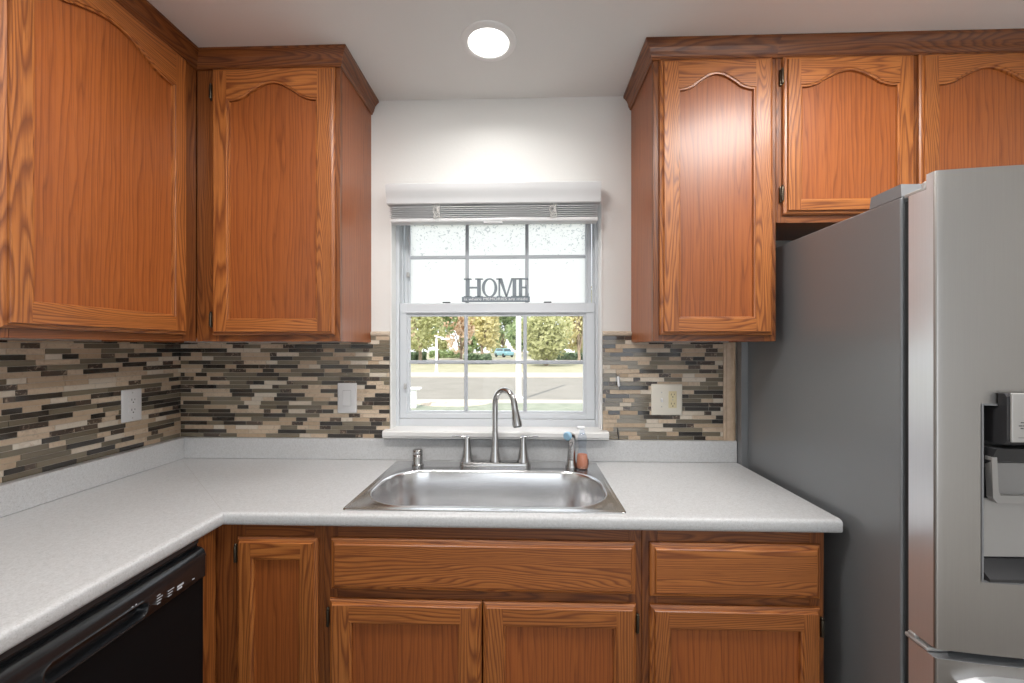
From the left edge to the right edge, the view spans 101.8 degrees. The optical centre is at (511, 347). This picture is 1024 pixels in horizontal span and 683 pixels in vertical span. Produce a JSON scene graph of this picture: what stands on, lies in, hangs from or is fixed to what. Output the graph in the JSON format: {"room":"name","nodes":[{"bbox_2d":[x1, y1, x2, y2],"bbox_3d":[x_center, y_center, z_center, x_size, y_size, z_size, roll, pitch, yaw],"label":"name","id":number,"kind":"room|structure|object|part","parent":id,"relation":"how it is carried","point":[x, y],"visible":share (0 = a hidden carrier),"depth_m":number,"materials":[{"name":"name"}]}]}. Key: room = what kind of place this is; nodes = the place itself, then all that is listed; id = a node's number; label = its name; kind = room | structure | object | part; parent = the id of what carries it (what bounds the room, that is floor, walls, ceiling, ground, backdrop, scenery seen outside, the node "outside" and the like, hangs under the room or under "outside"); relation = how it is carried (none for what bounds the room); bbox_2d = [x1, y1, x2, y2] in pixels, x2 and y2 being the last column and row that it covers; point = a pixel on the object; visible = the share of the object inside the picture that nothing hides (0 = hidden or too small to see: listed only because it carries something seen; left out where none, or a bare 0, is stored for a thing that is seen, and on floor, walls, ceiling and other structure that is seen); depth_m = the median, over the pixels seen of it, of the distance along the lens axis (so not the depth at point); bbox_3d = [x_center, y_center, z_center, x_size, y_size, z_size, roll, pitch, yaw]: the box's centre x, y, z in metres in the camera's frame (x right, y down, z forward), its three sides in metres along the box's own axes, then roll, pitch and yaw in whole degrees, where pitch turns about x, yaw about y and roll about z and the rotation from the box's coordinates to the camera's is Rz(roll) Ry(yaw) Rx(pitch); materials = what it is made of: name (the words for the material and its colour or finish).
{"room":"kitchen","nodes":[
{"label":"kitchen","id":0,"kind":"room"},
{"bbox_2d":[0,338,172,342],"bbox_3d":[-1.600,0.161,-0.379,0.120,2.477,4.450,0,0,2],"label":"wall","id":1,"kind":"structure","parent":0,"point":[17,339],"depth_m":1.34,"materials":[{"name":"white paint"}]},
{"bbox_2d":[0,340,180,482],"bbox_3d":[-1.486,0.186,1.191,0.008,0.414,1.304,0,0,2],"label":"backsplash","id":2,"kind":"structure","parent":1,"relation":"attached to","point":[60,401],"depth_m":1.42,"materials":[{"name":"tile"}]},
{"bbox_2d":[121,388,141,422],"bbox_3d":[-1.465,0.222,1.604,0.009,0.124,0.081,0,0,2],"label":"wall outlet","id":3,"kind":"object","parent":2,"relation":"attached to","point":[131,399],"visible":1,"depth_m":1.60,"materials":[{"name":"white plastic"}]},
{"bbox_2d":[129,396,136,403],"bbox_3d":[-1.462,0.203,1.604,0.002,0.028,0.033,0,0,2],"label":"receptacle","id":4,"kind":"object","parent":3,"relation":"attached to","point":[132,399],"depth_m":1.60,"materials":[{"name":"grey plastic"}]},
{"bbox_2d":[129,406,136,413],"bbox_3d":[-1.462,0.241,1.604,0.002,0.028,0.033,0,0,2],"label":"receptacle","id":5,"kind":"object","parent":3,"relation":"attached to","point":[132,409],"depth_m":1.60,"materials":[{"name":"grey plastic"}]},
{"bbox_2d":[0,0,197,341],"bbox_3d":[-1.312,-0.550,1.207,0.356,1.055,0.648,0,0,2],"label":"upper cabinet","id":6,"kind":"object","parent":1,"relation":"attached to","point":[98,97],"visible":1,"depth_m":1.16,"materials":[{"name":"brown wood"}]},
{"bbox_3d":[-1.163,-0.526,1.208,0.005,0.848,0.420,0,0,2],"label":"panel","id":7,"kind":"part","parent":6,"relation":"part of","materials":[{"name":"brown wood"}]},
{"bbox_3d":[-1.151,-1.047,1.202,0.034,0.062,0.648,0,0,2],"label":"crown moulding","id":8,"kind":"part","parent":6,"relation":"part of","materials":[{"name":"brown wood"}]},
{"bbox_2d":[184,96,792,462],"bbox_3d":[0.285,0.161,1.869,3.747,2.477,0.160,0,0,2],"label":"wall","id":9,"kind":"structure","parent":0,"point":[557,138],"depth_m":1.80,"materials":[{"name":"white paint"}]},
{"bbox_2d":[120,44,378,342],"bbox_3d":[-1.030,-0.550,1.659,0.889,1.055,0.340,0,0,2],"label":"upper cabinet","id":10,"kind":"object","parent":9,"relation":"attached to","point":[283,133],"visible":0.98,"depth_m":1.51,"materials":[{"name":"brown wood"}]},
{"bbox_3d":[-0.890,-0.547,1.528,0.534,1.048,0.019,0,0,2],"label":"frame","id":11,"kind":"part","parent":10,"relation":"part of","materials":[{"name":"brown wood"}]},
{"bbox_3d":[-0.867,-0.532,1.514,0.341,0.874,0.005,0,0,2],"label":"panel","id":12,"kind":"part","parent":10,"relation":"part of","materials":[{"name":"brown wood"}]},
{"bbox_3d":[-0.867,-0.530,1.508,0.453,0.969,0.019,0,0,2],"label":"door","id":13,"kind":"part","parent":10,"relation":"part of","materials":[{"name":"brown wood"}]},
{"bbox_3d":[-0.870,-1.047,1.654,0.568,0.062,0.339,0,0,2],"label":"crown moulding","id":14,"kind":"part","parent":10,"relation":"part of","materials":[{"name":"brown wood"}]},
{"bbox_2d":[181,336,389,437],"bbox_3d":[-0.997,0.172,1.824,0.930,0.443,0.008,0,0,2],"label":"backsplash","id":15,"kind":"structure","parent":9,"relation":"attached to","point":[228,389],"depth_m":1.82,"materials":[{"name":"tile"}]},
{"bbox_2d":[338,383,356,412],"bbox_3d":[-0.717,0.219,1.806,0.084,0.131,0.010,0,0,2],"label":"light switch","id":16,"kind":"object","parent":15,"relation":"attached to","point":[347,392],"visible":1,"depth_m":1.81,"materials":[{"name":"white plastic"}]},
{"bbox_2d":[370,331,389,335],"bbox_3d":[-0.573,-0.061,1.808,0.082,0.020,0.012,0,0,2],"label":"liner","id":17,"kind":"object","parent":9,"relation":"attached to","point":[373,333],"visible":1,"depth_m":1.80,"materials":[{"name":"stone"}]},
{"bbox_2d":[382,426,608,439],"bbox_3d":[-0.071,0.368,1.805,0.954,0.032,0.119,0,0,2],"label":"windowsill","id":18,"kind":"structure","parent":9,"relation":"attached to","point":[433,432],"depth_m":1.76,"materials":[{"name":"white paint"}]},
{"bbox_2d":[390,197,601,429],"bbox_3d":[-0.069,-0.146,1.873,0.919,1.000,0.154,0,0,2],"label":"window","id":19,"kind":"structure","parent":9,"relation":"in","point":[430,264],"depth_m":1.91,"materials":[{"name":"grey plastic"}]},
{"bbox_2d":[385,181,600,225],"bbox_3d":[-0.080,-0.606,1.764,0.900,0.167,0.072,0,0,2],"label":"window blind","id":20,"kind":"object","parent":19,"relation":"attached to","point":[548,202],"visible":1,"depth_m":1.74,"materials":[{"name":"grey plastic"}]},
{"bbox_3d":[-0.319,-0.568,1.748,0.031,0.074,0.009,0,0,2],"label":"ladder cord","id":21,"kind":"part","parent":20,"relation":"part of","materials":[{"name":"white fabric"}]},
{"bbox_3d":[-0.077,-0.538,1.770,0.877,0.019,0.048,0,0,2],"label":"rail","id":22,"kind":"part","parent":20,"relation":"part of","materials":[{"name":"grey plastic"}]},
{"bbox_3d":[0.171,-0.568,1.732,0.031,0.074,0.009,0,0,2],"label":"ladder cord","id":23,"kind":"part","parent":20,"relation":"part of","materials":[{"name":"white plastic"}]},
{"bbox_2d":[462,278,529,301],"bbox_3d":[-0.073,-0.260,1.881,0.306,0.106,0.023,0,0,2],"label":"letter sign","id":24,"kind":"object","parent":19,"relation":"on","point":[467,298],"visible":1,"depth_m":1.87,"materials":[{"name":"grey metal"}]},
{"bbox_3d":[-0.068,0.059,1.882,0.877,0.520,0.032,0,0,2],"label":"sash","id":25,"kind":"part","parent":19,"relation":"part of","materials":[{"name":"grey plastic"}]},
{"bbox_3d":[-0.067,-0.381,1.927,0.861,0.440,0.030,0,0,2],"label":"sash","id":26,"kind":"part","parent":19,"relation":"part of","materials":[{"name":"clear glass"}]},
{"bbox_2d":[603,331,631,335],"bbox_3d":[0.449,-0.061,1.777,0.121,0.020,0.012,0,0,2],"label":"liner","id":27,"kind":"object","parent":9,"relation":"attached to","point":[605,333],"visible":1,"depth_m":1.77,"materials":[{"name":"stone"}]},
{"bbox_2d":[603,336,722,439],"bbox_3d":[0.641,0.172,1.773,0.506,0.443,0.008,0,0,2],"label":"backsplash","id":28,"kind":"structure","parent":9,"relation":"attached to","point":[698,367],"depth_m":1.77,"materials":[{"name":"tile"}]},
{"bbox_2d":[651,384,681,414],"bbox_3d":[0.657,0.220,1.761,0.130,0.132,0.016,0,0,2],"label":"outlet","id":29,"kind":"object","parent":28,"relation":"attached to","point":[666,399],"visible":1,"depth_m":1.76,"materials":[{"name":"beige plastic"}]},
{"bbox_2d":[669,392,676,397],"bbox_3d":[0.681,0.201,1.760,0.033,0.028,0.002,0,0,2],"label":"receptacle","id":30,"kind":"object","parent":29,"relation":"attached to","point":[671,394],"depth_m":1.76,"materials":[{"name":"beige plastic"}]},
{"bbox_2d":[669,401,676,407],"bbox_3d":[0.681,0.239,1.760,0.033,0.028,0.002,0,0,2],"label":"receptacle","id":31,"kind":"object","parent":29,"relation":"attached to","point":[672,404],"depth_m":1.76,"materials":[{"name":"beige plastic"}]},
{"bbox_2d":[623,34,781,341],"bbox_3d":[0.702,-0.550,1.605,0.461,1.055,0.340,0,0,2],"label":"upper cabinet","id":32,"kind":"object","parent":9,"relation":"attached to","point":[703,108],"visible":1,"depth_m":1.46,"materials":[{"name":"brown wood"}]},
{"bbox_3d":[0.702,-1.047,1.605,0.461,0.062,0.339,0,0,2],"label":"crown moulding","id":33,"kind":"part","parent":32,"relation":"part of","materials":[{"name":"brown wood"}]},
{"bbox_3d":[0.717,-0.529,1.459,0.390,0.971,0.019,0,0,2],"label":"door","id":34,"kind":"part","parent":32,"relation":"part of","materials":[{"name":"brown wood"}]},
{"bbox_3d":[0.717,-0.533,1.464,0.274,0.870,0.005,0,0,2],"label":"panel","id":35,"kind":"part","parent":32,"relation":"part of","materials":[{"name":"brown wood"}]},
{"bbox_2d":[723,343,735,440],"bbox_3d":[0.922,0.186,1.762,0.053,0.414,0.012,0,0,2],"label":"trim","id":36,"kind":"structure","parent":9,"relation":"attached to","point":[729,349],"depth_m":1.76,"materials":[{"name":"beige stone"}]},
{"bbox_2d":[776,28,1023,240],"bbox_3d":[1.410,-0.758,1.583,0.956,0.638,0.340,0,0,2],"label":"upper cabinet","id":37,"kind":"object","parent":9,"relation":"attached to","point":[860,116],"visible":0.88,"depth_m":1.44,"materials":[{"name":"brown wood"}]},
{"bbox_3d":[1.406,-0.755,1.457,0.956,0.632,0.019,0,0,2],"label":"frame","id":38,"kind":"part","parent":37,"relation":"part of","materials":[{"name":"brown wood"}]},
{"bbox_3d":[1.169,-0.740,1.445,0.444,0.550,0.019,0,0,2],"label":"door","id":39,"kind":"part","parent":37,"relation":"part of","materials":[{"name":"brown wood"}]},
{"bbox_3d":[1.170,-0.740,1.450,0.342,0.465,0.005,0,0,2],"label":"panel","id":40,"kind":"part","parent":37,"relation":"part of","materials":[{"name":"brown wood"}]},
{"bbox_3d":[1.405,-1.047,1.430,0.956,0.062,0.034,0,0,2],"label":"crown moulding","id":41,"kind":"part","parent":37,"relation":"part of","materials":[{"name":"brown wood"}]},
{"bbox_3d":[1.635,-0.740,1.431,0.451,0.550,0.019,0,0,2],"label":"door","id":42,"kind":"part","parent":37,"relation":"part of","materials":[{"name":"brown wood"}]},
{"bbox_3d":[1.635,-0.740,1.436,0.349,0.465,0.005,0,0,2],"label":"panel","id":43,"kind":"part","parent":37,"relation":"part of","materials":[{"name":"brown wood"}]},
{"bbox_2d":[147,0,1023,100],"bbox_3d":[0.214,-1.128,-0.410,3.747,0.100,4.740,0,0,2],"label":"ceiling","id":44,"kind":"structure","parent":0,"point":[404,49],"depth_m":1.39,"materials":[{"name":"white paint"}]},
{"bbox_2d":[461,20,515,61],"bbox_3d":[-0.083,-1.070,1.465,0.196,0.015,0.196,0,0,2],"label":"recessed light","id":45,"kind":"object","parent":44,"relation":"in","point":[483,40],"visible":1,"depth_m":1.44,"materials":[{"name":"white"}]},
{"bbox_2d":[468,28,508,56],"bbox_3d":[-0.083,-1.070,1.465,0.142,0.015,0.142,0,0,2],"label":"diffuser","id":46,"kind":"object","parent":45,"relation":"attached to","point":[482,42],"depth_m":1.45,"materials":[{"name":"white plastic"}]},
{"bbox_3d":[0.214,1.439,-0.410,3.747,0.080,4.740,0,0,2],"label":"floor","id":47,"kind":"structure","parent":0,"visible":0},
{"bbox_2d":[0,539,205,682],"bbox_3d":[-1.153,0.962,0.871,0.586,0.873,0.597,0,0,2],"label":"dishwasher","id":48,"kind":"object","parent":47,"relation":"on","point":[148,628],"visible":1,"depth_m":0.95,"materials":[{"name":"black metal"}]},
{"bbox_3d":[-0.878,0.960,0.863,0.020,0.647,0.593,0,0,2],"label":"door","id":49,"kind":"part","parent":48,"relation":"part of","materials":[{"name":"black metal"}]},
{"bbox_2d":[197,525,323,682],"bbox_3d":[-1.016,0.961,1.498,0.928,0.874,0.658,0,0,2],"label":"base cabinet","id":50,"kind":"object","parent":47,"relation":"on","point":[263,585],"visible":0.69,"depth_m":1.24,"materials":[{"name":"brown wood"}]},
{"bbox_3d":[-0.697,0.919,1.239,0.158,0.606,0.005,0,0,2],"label":"panel","id":51,"kind":"part","parent":50,"relation":"part of","materials":[{"name":"brown wood"}]},
{"bbox_3d":[-0.697,0.919,1.234,0.244,0.710,0.019,0,0,2],"label":"door","id":52,"kind":"part","parent":50,"relation":"part of","materials":[{"name":"brown wood"}]},
{"bbox_2d":[324,526,641,682],"bbox_3d":[-0.083,0.961,1.502,0.938,0.874,0.592,0,0,2],"label":"base cabinet","id":53,"kind":"object","parent":47,"relation":"on","point":[402,604],"visible":0.89,"depth_m":1.21,"materials":[{"name":"brown wood"}]},
{"bbox_3d":[-0.314,1.008,1.227,0.336,0.419,0.005,0,0,2],"label":"panel","id":54,"kind":"part","parent":53,"relation":"part of","materials":[{"name":"brown wood"}]},
{"bbox_3d":[-0.314,1.008,1.222,0.452,0.531,0.019,0,0,2],"label":"door","id":55,"kind":"part","parent":53,"relation":"part of","materials":[{"name":"brown wood"}]},
{"bbox_3d":[-0.089,0.638,1.215,0.894,0.151,0.019,0,0,2],"label":"false drawer","id":56,"kind":"part","parent":53,"relation":"part of","materials":[{"name":"brown wood"}]},
{"bbox_3d":[0.137,1.008,1.208,0.443,0.531,0.019,0,0,2],"label":"door","id":57,"kind":"part","parent":53,"relation":"part of","materials":[{"name":"brown wood"}]},
{"bbox_3d":[0.137,1.008,1.213,0.335,0.419,0.005,0,0,2],"label":"panel","id":58,"kind":"part","parent":53,"relation":"part of","materials":[{"name":"brown wood"}]},
{"bbox_2d":[642,530,824,682],"bbox_3d":[0.646,0.961,1.479,0.518,0.874,0.592,0,0,2],"label":"base cabinet","id":59,"kind":"object","parent":47,"relation":"on","point":[718,606],"visible":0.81,"depth_m":1.19,"materials":[{"name":"brown wood"}]},
{"bbox_2d":[0,437,842,654],"bbox_3d":[-0.281,0.458,1.153,2.420,0.129,1.304,0,0,2],"label":"countertop","id":60,"kind":"structure","parent":59,"relation":"on","point":[70,535],"depth_m":1.30,"materials":[{"name":"grey laminate"}]},
{"bbox_2d":[343,449,625,513],"bbox_3d":[-0.078,0.548,1.492,0.845,0.259,0.530,0,0,2],"label":"sink","id":61,"kind":"object","parent":60,"relation":"in","point":[541,487],"depth_m":1.61,"materials":[{"name":"metal"}]},
{"bbox_3d":[-0.388,0.450,1.712,0.048,0.064,0.048,0,0,2],"label":"air gap cap","id":62,"kind":"part","parent":61,"relation":"part of","materials":[{"name":"silver metal"}]},
{"bbox_2d":[563,432,576,468],"bbox_3d":[0.236,0.409,1.674,0.048,0.146,0.057,0,0,39],"label":"sprayer","id":63,"kind":"object","parent":61,"relation":"on","point":[570,437],"visible":1,"depth_m":1.66,"materials":[{"name":"silver metal"}]},
{"bbox_3d":[0.238,0.396,1.675,0.042,0.116,0.038,0,0,-32],"label":"handle","id":64,"kind":"part","parent":63,"relation":"part of","materials":[{"name":"silver metal"}]},
{"bbox_2d":[576,426,588,468],"bbox_3d":[0.281,0.398,1.661,0.050,0.168,0.050,0,0,2],"label":"spray bottle","id":65,"kind":"object","parent":61,"relation":"on","point":[582,462],"visible":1,"depth_m":1.64,"materials":[{"name":"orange plastic"}]},
{"bbox_2d":[452,387,537,466],"bbox_3d":[-0.070,0.321,1.672,0.354,0.322,0.115,0,0,2],"label":"faucet","id":66,"kind":"object","parent":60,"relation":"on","point":[467,460],"visible":1,"depth_m":1.69,"materials":[{"name":"silver metal"}]},
{"bbox_3d":[-0.210,0.364,1.708,0.072,0.012,0.021,0,0,2],"label":"lever","id":67,"kind":"part","parent":66,"relation":"part of","materials":[{"name":"silver metal"}]},
{"bbox_3d":[-0.184,0.416,1.707,0.052,0.111,0.052,0,0,2],"label":"handle","id":68,"kind":"part","parent":66,"relation":"part of","materials":[{"name":"silver metal"}]},
{"bbox_3d":[-0.069,0.473,1.704,0.290,0.017,0.052,0,0,2],"label":"deck plate","id":69,"kind":"part","parent":66,"relation":"part of","materials":[{"name":"silver metal"}]},
{"bbox_3d":[-0.035,0.312,1.676,0.135,0.305,0.048,0,0,39],"label":"spout","id":70,"kind":"part","parent":66,"relation":"part of","materials":[{"name":"silver metal"}]},
{"bbox_3d":[0.046,0.416,1.700,0.052,0.111,0.052,0,0,2],"label":"handle","id":71,"kind":"part","parent":66,"relation":"part of","materials":[{"name":"silver metal"}]},
{"bbox_3d":[0.639,0.640,1.192,0.481,0.155,0.019,0,0,2],"label":"drawer","id":72,"kind":"part","parent":59,"relation":"part of","materials":[{"name":"brown wood"}]},
{"bbox_3d":[0.639,1.008,1.192,0.481,0.531,0.019,0,0,2],"label":"door","id":73,"kind":"part","parent":59,"relation":"part of","materials":[{"name":"brown wood"}]},
{"bbox_3d":[0.639,1.008,1.198,0.385,0.423,0.005,0,0,2],"label":"panel","id":74,"kind":"part","parent":59,"relation":"part of","materials":[{"name":"brown wood"}]},
{"bbox_2d":[736,165,1023,682],"bbox_3d":[1.406,0.499,1.280,0.942,1.800,0.932,0,0,2],"label":"refrigerator","id":75,"kind":"object","parent":47,"relation":"on","point":[887,397],"visible":0.97,"depth_m":1.00,"materials":[{"name":"grey metal"}]},
{"bbox_3d":[1.408,0.856,0.932,0.912,0.316,0.108,0,0,2],"label":"freezer drawer","id":76,"kind":"part","parent":75,"relation":"part of","materials":[{"name":"silver metal"}]},
{"bbox_3d":[1.178,0.140,0.940,0.453,1.075,0.108,0,0,2],"label":"door","id":77,"kind":"part","parent":75,"relation":"part of","materials":[{"name":"silver metal"}]},
{"bbox_3d":[1.406,0.740,0.877,0.836,0.036,0.077,0,0,2],"label":"handle","id":78,"kind":"part","parent":75,"relation":"part of","materials":[{"name":"silver metal"}]},
{"label":"outside","id":79,"kind":"structure","parent":0,"visible":0},
{"bbox_2d":[411,352,582,372],"bbox_3d":[2.784,1.674,89.503,300.000,0.050,124.500,0,0,2],"label":"lawn","id":80,"kind":"structure","parent":79,"point":[531,368],"depth_m":34.59,"materials":[{"name":"green plant"}]},
{"bbox_2d":[411,351,426,359],"bbox_3d":[-10.159,1.081,43.995,2.251,1.446,1.542,0,0,2],"label":"hedge","id":81,"kind":"object","parent":80,"relation":"on","point":[414,355],"visible":0.45,"depth_m":43.51,"materials":[{"name":"green plant"}]},
{"bbox_2d":[411,327,431,351],"bbox_3d":[-27.961,-2.190,126.105,8.613,7.976,7.966,0,0,2],"label":"tree","id":82,"kind":"object","parent":80,"relation":"on","point":[429,345],"visible":0.12,"depth_m":125.64,"materials":[{"name":"green plant"}]},
{"bbox_2d":[411,317,443,359],"bbox_3d":[-9.139,-3.041,42.067,6.638,9.403,5.938,0,0,-36],"label":"tree","id":83,"kind":"object","parent":80,"relation":"on","point":[424,324],"visible":0.3,"depth_m":40.38,"materials":[{"name":"green plant"}]},
{"bbox_2d":[431,329,450,350],"bbox_3d":[-24.182,-2.299,140.110,8.352,8.988,8.068,0,0,2],"label":"tree","id":84,"kind":"object","parent":80,"relation":"on","point":[443,345],"visible":0.41,"depth_m":137.89,"materials":[{"name":"green plant"}]},
{"bbox_2d":[427,317,458,359],"bbox_3d":[-9.334,-3.425,51.943,5.761,10.178,5.026,0,0,2],"label":"tree","id":85,"kind":"object","parent":80,"relation":"on","point":[445,319],"visible":0.06,"depth_m":51.89,"materials":[{"name":"green plant"}]},
{"bbox_2d":[428,349,459,357],"bbox_3d":[-10.651,0.995,66.006,5.083,1.602,1.557,0,0,2],"label":"hedge","id":86,"kind":"object","parent":80,"relation":"on","point":[445,354],"visible":0.8,"depth_m":65.60,"materials":[{"name":"green plant"}]},
{"bbox_2d":[443,317,474,358],"bbox_3d":[-7.244,-3.289,60.353,6.638,9.913,6.746,0,0,26],"label":"tree","id":87,"kind":"object","parent":80,"relation":"on","point":[459,328],"visible":0.25,"depth_m":59.92,"materials":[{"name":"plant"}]},
{"bbox_2d":[459,333,483,352],"bbox_3d":[-10.545,-2.511,112.127,8.551,9.439,7.791,0,0,2],"label":"tree","id":88,"kind":"object","parent":80,"relation":"on","point":[473,346],"visible":0.27,"depth_m":111.36,"materials":[{"name":"green plant"}]},
{"bbox_2d":[463,353,492,359],"bbox_3d":[-3.429,1.153,42.002,2.922,1.342,1.568,0,0,2],"label":"hedge","id":89,"kind":"object","parent":80,"relation":"on","point":[473,356],"visible":0.55,"depth_m":41.51,"materials":[{"name":"green plant"}]},
{"bbox_2d":[463,316,500,353],"bbox_3d":[-3.566,-3.230,52.051,5.448,9.786,5.483,0,0,2],"label":"tree","id":90,"kind":"object","parent":80,"relation":"on","point":[484,327],"visible":0.59,"depth_m":50.60,"materials":[{"name":"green plant"}]},
{"bbox_2d":[489,329,507,352],"bbox_3d":[-5.094,-2.024,126.013,7.717,9.504,8.528,0,0,2],"label":"tree","id":91,"kind":"object","parent":80,"relation":"on","point":[499,344],"visible":0.21,"depth_m":124.45,"materials":[{"name":"green plant"}]},
{"bbox_2d":[494,348,513,356],"bbox_3d":[-1.385,0.867,72.000,1.840,1.516,4.200,0,0,-30],"label":"car","id":92,"kind":"object","parent":80,"relation":"on","point":[503,352],"visible":0.99,"depth_m":70.91,"materials":[{"name":"teal paint"}]},
{"bbox_2d":[494,316,529,347],"bbox_3d":[-1.665,-5.088,92.401,12.512,13.494,11.956,0,0,2],"label":"tree","id":93,"kind":"object","parent":80,"relation":"on","point":[503,320],"visible":0.14,"depth_m":90.29,"materials":[{"name":"green plant"}]},
{"bbox_2d":[503,316,535,355],"bbox_3d":[3.808,-3.147,82.227,11.381,9.638,11.007,0,0,2],"label":"tree","id":94,"kind":"object","parent":80,"relation":"on","point":[511,332],"visible":0.23,"depth_m":79.28,"materials":[{"name":"green plant"}]},
{"bbox_2d":[521,316,573,365],"bbox_3d":[2.956,-0.787,38.009,5.280,4.988,5.604,0,0,26],"label":"tree","id":95,"kind":"object","parent":80,"relation":"on","point":[545,339],"visible":0.98,"depth_m":36.07,"materials":[{"name":"green plant"}]},
{"bbox_2d":[556,352,582,359],"bbox_3d":[7.949,1.143,55.000,4.244,1.349,1.554,0,0,2],"label":"hedge","id":96,"kind":"object","parent":80,"relation":"on","point":[567,356],"visible":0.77,"depth_m":54.52,"materials":[{"name":"green plant"}]},
{"bbox_2d":[564,286,591,359],"bbox_3d":[7.122,-2.854,46.416,4.354,9.043,3.496,0,0,-24],"label":"tree","id":97,"kind":"object","parent":80,"relation":"on","point":[577,341],"visible":0.32,"depth_m":45.92,"materials":[{"name":"green plant"}]},
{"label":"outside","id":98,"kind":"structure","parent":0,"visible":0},
{"bbox_2d":[417,399,582,402],"bbox_3d":[0.398,1.672,12.790,120.000,0.050,0.800,0,0,2],"label":"verge","id":99,"kind":"structure","parent":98,"point":[418,400],"depth_m":12.73,"materials":[{"name":"green plant"}]},
{"bbox_2d":[515,316,522,399],"bbox_3d":[0.211,-0.976,13.300,0.320,5.250,0.320,0,0,2],"label":"utility pole","id":100,"kind":"object","parent":99,"relation":"on","point":[518,395],"visible":0.58,"depth_m":13.22,"materials":[{"name":"white paint"}]},
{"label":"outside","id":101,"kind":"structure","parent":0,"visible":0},
{"bbox_2d":[411,403,582,410],"bbox_3d":[0.223,1.674,7.178,120.000,0.050,10.430,0,0,2],"label":"lawn","id":102,"kind":"structure","parent":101,"point":[501,406],"depth_m":11.46,"materials":[{"name":"green plant"}]},
{"bbox_2d":[411,387,421,407],"bbox_3d":[-2.678,1.369,11.399,0.360,0.560,0.280,0,0,2],"label":"mailbox post","id":103,"kind":"object","parent":102,"relation":"on","point":[413,389],"visible":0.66,"depth_m":11.32,"materials":[{"name":"white paint"}]},
{"bbox_3d":[-2.698,1.399,11.400,0.150,0.500,0.150,0,0,2],"label":"post","id":104,"kind":"part","parent":103,"relation":"part of","materials":[{"name":"white paint"}]},
{"bbox_2d":[417,399,488,406],"bbox_3d":[-1.760,1.594,12.200,2.175,0.110,1.094,0,0,2],"label":"gravel bed","id":105,"kind":"object","parent":102,"relation":"on","point":[445,402],"visible":0.92,"depth_m":11.94,"materials":[{"name":"grey gravel"}]},
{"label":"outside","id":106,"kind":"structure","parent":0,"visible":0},
{"bbox_2d":[427,359,533,359],"bbox_3d":[1.719,1.654,55.270,120.000,0.050,7.000,0,0,2],"label":"gravel drive","id":107,"kind":"structure","parent":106,"point":[427,359],"depth_m":57.31,"materials":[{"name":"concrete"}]},
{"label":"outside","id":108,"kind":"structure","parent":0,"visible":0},
{"bbox_2d":[411,372,582,377],"bbox_3d":[0.787,1.654,25.284,120.000,0.050,4.000,0,0,2],"label":"pavement","id":109,"kind":"structure","parent":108,"point":[413,374],"depth_m":24.34,"materials":[{"name":"concrete"}]},
{"bbox_2d":[434,335,449,372],"bbox_3d":[-4.549,0.417,26.989,0.992,2.465,0.270,0,0,2],"label":"street lamp","id":110,"kind":"object","parent":109,"relation":"on","point":[437,337],"visible":0.95,"depth_m":26.94,"materials":[{"name":"white paint"}]},
{"bbox_3d":[-4.902,0.524,27.000,0.270,2.250,0.270,0,0,2],"label":"post","id":111,"kind":"part","parent":110,"relation":"part of","materials":[{"name":"white paint"}]},
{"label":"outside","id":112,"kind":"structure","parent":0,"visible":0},
{"bbox_2d":[411,377,582,399],"bbox_3d":[0.567,1.704,18.238,120.000,0.050,10.100,0,0,2],"label":"road","id":113,"kind":"structure","parent":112,"point":[432,387],"depth_m":17.53,"materials":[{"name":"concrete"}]}
]}

